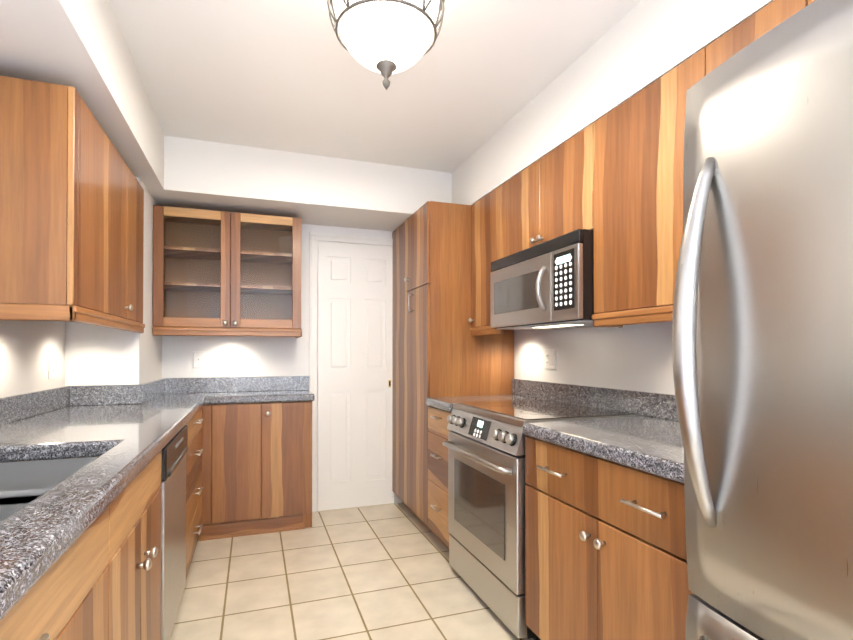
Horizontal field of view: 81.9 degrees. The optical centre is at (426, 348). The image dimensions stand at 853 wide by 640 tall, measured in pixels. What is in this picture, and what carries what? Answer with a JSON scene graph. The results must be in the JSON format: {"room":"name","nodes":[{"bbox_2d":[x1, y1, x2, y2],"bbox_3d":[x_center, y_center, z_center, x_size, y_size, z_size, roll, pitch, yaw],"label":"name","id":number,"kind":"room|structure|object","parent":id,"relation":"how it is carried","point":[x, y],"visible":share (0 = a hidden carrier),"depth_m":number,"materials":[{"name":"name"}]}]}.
{"room":"kitchen","nodes":[
{"label":"kitchen","id":0,"kind":"room"},
{"bbox_2d":[0,320,64,397],"bbox_3d":[-1.277,-0.039,0.673,0.100,2.470,5.400,0,-1,-19],"label":"wall","id":1,"kind":"structure","parent":0,"point":[27,348],"depth_m":2.17,"materials":[{"name":"white paint"}]},
{"bbox_2d":[48,355,54,378],"bbox_3d":[-1.826,0.090,2.398,0.008,0.118,0.072,0,-1,-19],"label":"electrical outlet plate","id":2,"kind":"object","parent":1,"relation":"attached to","point":[51,366],"visible":0.98,"depth_m":2.38,"materials":[{"name":"white plastic"}]},
{"bbox_2d":[0,76,144,332],"bbox_3d":[-1.521,-0.482,2.121,0.392,0.790,1.107,0,-1,-19],"label":"upper cabinet","id":3,"kind":"object","parent":1,"relation":"attached to","point":[71,218],"visible":1,"depth_m":1.64,"materials":[{"name":"brown wood"}]},
{"bbox_2d":[0,376,308,425],"bbox_3d":[-0.919,0.243,1.802,1.319,0.104,3.497,0,0,-19],"label":"backsplash","id":4,"kind":"structure","parent":1,"relation":"attached to","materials":[{"name":"grey stone"}]},
{"bbox_2d":[65,177,161,385],"bbox_3d":[-1.849,-0.020,2.963,0.340,2.470,0.700,0,-1,-19],"label":"wall","id":5,"kind":"structure","parent":0,"point":[97,355],"depth_m":2.66,"materials":[{"name":"white paint"}]},
{"bbox_2d":[162,224,402,501],"bbox_3d":[-0.924,-0.014,3.711,2.780,2.470,0.100,0,-1,-19],"label":"wall","id":6,"kind":"structure","parent":0,"point":[240,356],"depth_m":3.55,"materials":[{"name":"white paint"}]},
{"bbox_2d":[193,351,203,367],"bbox_3d":[-1.586,0.079,3.421,0.072,0.118,0.008,0,-1,-19],"label":"outlet","id":7,"kind":"object","parent":6,"relation":"attached to","point":[198,359],"visible":1,"depth_m":3.42,"materials":[{"name":"white plastic"}]},
{"bbox_2d":[152,205,301,337],"bbox_3d":[-1.314,-0.480,3.320,0.896,0.805,0.382,0,-1,-19],"label":"upper cabinet","id":8,"kind":"object","parent":6,"relation":"attached to","point":[220,273],"visible":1,"depth_m":3.32,"materials":[{"name":"brown wood"}]},
{"bbox_2d":[309,232,401,512],"bbox_3d":[-0.535,0.177,3.778,0.720,2.090,0.030,0,-1,-19],"label":"door","id":9,"kind":"structure","parent":6,"relation":"attached to","point":[352,457],"depth_m":3.76,"materials":[{"name":"white wood"}]},
{"bbox_2d":[170,502,533,639],"bbox_3d":[-0.013,1.225,1.107,2.780,0.050,5.600,0,-1,-19],"label":"floor","id":10,"kind":"structure","parent":0,"point":[385,572],"depth_m":2.49,"materials":[{"name":"tile"}]},
{"bbox_2d":[0,377,211,639],"bbox_3d":[-1.228,0.698,1.679,0.660,1.013,3.517,0,-1,-19],"label":"base cabinet","id":11,"kind":"object","parent":10,"relation":"on","point":[117,502],"depth_m":1.48,"materials":[{"name":"brown wood"}]},
{"bbox_2d":[161,425,187,639],"bbox_3d":[-1.298,0.778,1.900,0.620,0.856,0.594,0,0,-19],"label":"dishwasher","id":12,"kind":"object","parent":11,"relation":"in","point":[173,456],"depth_m":1.90,"materials":[{"name":"silver metal"}]},
{"bbox_2d":[212,376,314,539],"bbox_3d":[-1.127,0.712,3.384,0.659,1.013,0.367,0,-1,-19],"label":"base cabinet","id":13,"kind":"object","parent":10,"relation":"on","point":[262,437],"depth_m":3.24,"materials":[{"name":"brown wood"}]},
{"bbox_2d":[392,201,513,540],"bbox_3d":[0.140,0.147,3.579,0.652,2.146,0.847,0,-1,-19],"label":"pantry cabinet","id":14,"kind":"object","parent":10,"relation":"on","point":[438,350],"visible":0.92,"depth_m":3.19,"materials":[{"name":"brown wood"}]},
{"bbox_2d":[428,407,529,548],"bbox_3d":[0.365,0.785,2.987,0.617,0.860,0.403,0,-1,-19],"label":"base cabinet","id":15,"kind":"object","parent":10,"relation":"on","point":[437,420],"depth_m":2.89,"materials":[{"name":"brown wood"}]},
{"bbox_2d":[426,395,549,410],"bbox_3d":[0.358,0.330,2.987,0.632,0.050,0.403,0,-1,-19],"label":"countertop","id":16,"kind":"structure","parent":15,"relation":"on","point":[439,403],"depth_m":2.93,"materials":[{"name":"grey stone"}]},
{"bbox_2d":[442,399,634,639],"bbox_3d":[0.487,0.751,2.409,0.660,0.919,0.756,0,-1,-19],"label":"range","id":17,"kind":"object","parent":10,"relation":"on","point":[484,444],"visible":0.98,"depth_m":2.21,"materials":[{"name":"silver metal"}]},
{"bbox_2d":[525,436,692,639],"bbox_3d":[0.832,0.774,1.658,0.617,0.860,0.879,0,-1,-19],"label":"base cabinet","id":18,"kind":"object","parent":10,"relation":"on","point":[605,547],"depth_m":1.54,"materials":[{"name":"brown wood"}]},
{"bbox_2d":[523,415,683,486],"bbox_3d":[0.824,0.319,1.659,0.632,0.050,0.880,0,-1,-19],"label":"countertop","id":19,"kind":"structure","parent":18,"relation":"on","point":[646,444],"depth_m":1.62,"materials":[{"name":"grey stone"}]},
{"bbox_2d":[672,0,852,639],"bbox_3d":[1.020,0.309,0.767,0.854,1.775,0.910,0,-1,-19],"label":"refrigerator","id":20,"kind":"object","parent":10,"relation":"on","point":[762,339],"visible":1,"depth_m":0.88,"materials":[{"name":"grey metal"}]},
{"bbox_2d":[108,0,641,172],"bbox_3d":[-0.013,-1.320,1.127,2.780,0.100,5.600,0,-1,-19],"label":"ceiling","id":21,"kind":"structure","parent":0,"point":[295,76],"depth_m":2.26,"materials":[{"name":"white paint"}]},
{"bbox_2d":[0,0,172,206],"bbox_3d":[-1.027,-1.113,0.769,0.430,0.320,5.400,0,-1,-19],"label":"soffit","id":22,"kind":"object","parent":21,"relation":"attached to","point":[80,46],"depth_m":1.72,"materials":[{"name":"white paint"}]},
{"bbox_2d":[164,135,451,230],"bbox_3d":[-0.770,-1.091,3.446,1.830,0.320,0.520,0,-1,-19],"label":"ceiling soffit","id":23,"kind":"structure","parent":21,"relation":"attached to","point":[305,188],"depth_m":3.19,"materials":[{"name":"white paint"}]},
{"bbox_2d":[327,0,444,89],"bbox_3d":[-0.132,-1.056,1.614,0.390,0.419,0.390,0,-1,-19],"label":"ceiling light fixture","id":24,"kind":"object","parent":21,"relation":"hanging from","point":[386,39],"visible":1,"depth_m":1.54,"materials":[{"name":"white glass"}]},
{"bbox_2d":[452,0,773,204],"bbox_3d":[1.053,-1.107,1.500,0.320,0.320,5.400,0,-1,-19],"label":"soffit","id":25,"kind":"object","parent":21,"relation":"attached to","point":[640,46],"depth_m":1.99,"materials":[{"name":"white paint"}]},
{"bbox_2d":[514,322,674,394],"bbox_3d":[1.251,-0.032,1.561,0.100,2.470,5.400,0,-1,-19],"label":"wall","id":26,"kind":"structure","parent":0,"point":[635,357],"depth_m":2.46,"materials":[{"name":"white paint"}]},
{"bbox_2d":[468,186,502,331],"bbox_3d":[0.507,-0.533,3.046,0.317,0.797,0.407,0,-1,-19],"label":"upper cabinet","id":27,"kind":"object","parent":26,"relation":"attached to","point":[485,213],"depth_m":3.01,"materials":[{"name":"brown wood"}]},
{"bbox_2d":[500,124,591,258],"bbox_3d":[0.708,-0.715,2.475,0.317,0.442,0.805,0,-1,-19],"label":"upper cabinet","id":28,"kind":"object","parent":26,"relation":"attached to","point":[551,198],"depth_m":2.34,"materials":[{"name":"brown wood"}]},
{"bbox_2d":[490,229,593,329],"bbox_3d":[0.652,-0.299,2.452,0.436,0.381,0.799,0,-1,-19],"label":"microwave","id":29,"kind":"object","parent":28,"relation":"attached to","point":[548,285],"visible":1,"depth_m":2.24,"materials":[{"name":"silver metal"}]},
{"bbox_2d":[544,349,555,369],"bbox_3d":[0.725,0.064,2.891,0.009,0.118,0.118,0,-1,-19],"label":"electrical outlet plate","id":30,"kind":"object","parent":26,"relation":"attached to","point":[549,358],"visible":1,"depth_m":2.88,"materials":[{"name":"white plastic"}]},
{"bbox_2d":[512,379,678,422],"bbox_3d":[0.919,0.247,2.313,0.020,0.104,2.049,0,-1,-19],"label":"backsplash","id":31,"kind":"structure","parent":26,"relation":"attached to","point":[661,406],"depth_m":2.41,"materials":[{"name":"grey stone"}]},
{"bbox_2d":[592,54,695,319],"bbox_3d":[0.931,-0.543,1.840,0.317,0.797,0.539,0,-1,-19],"label":"upper cabinet","id":32,"kind":"object","parent":26,"relation":"attached to","point":[613,179],"depth_m":1.79,"materials":[{"name":"brown wood"}]},
{"bbox_2d":[696,0,807,82],"bbox_3d":[1.069,-0.546,1.445,0.317,0.797,0.299,0,-1,-19],"label":"upper cabinet","id":33,"kind":"object","parent":26,"relation":"attached to","point":[723,48],"depth_m":1.41,"materials":[{"name":"brown wood"}]}
]}

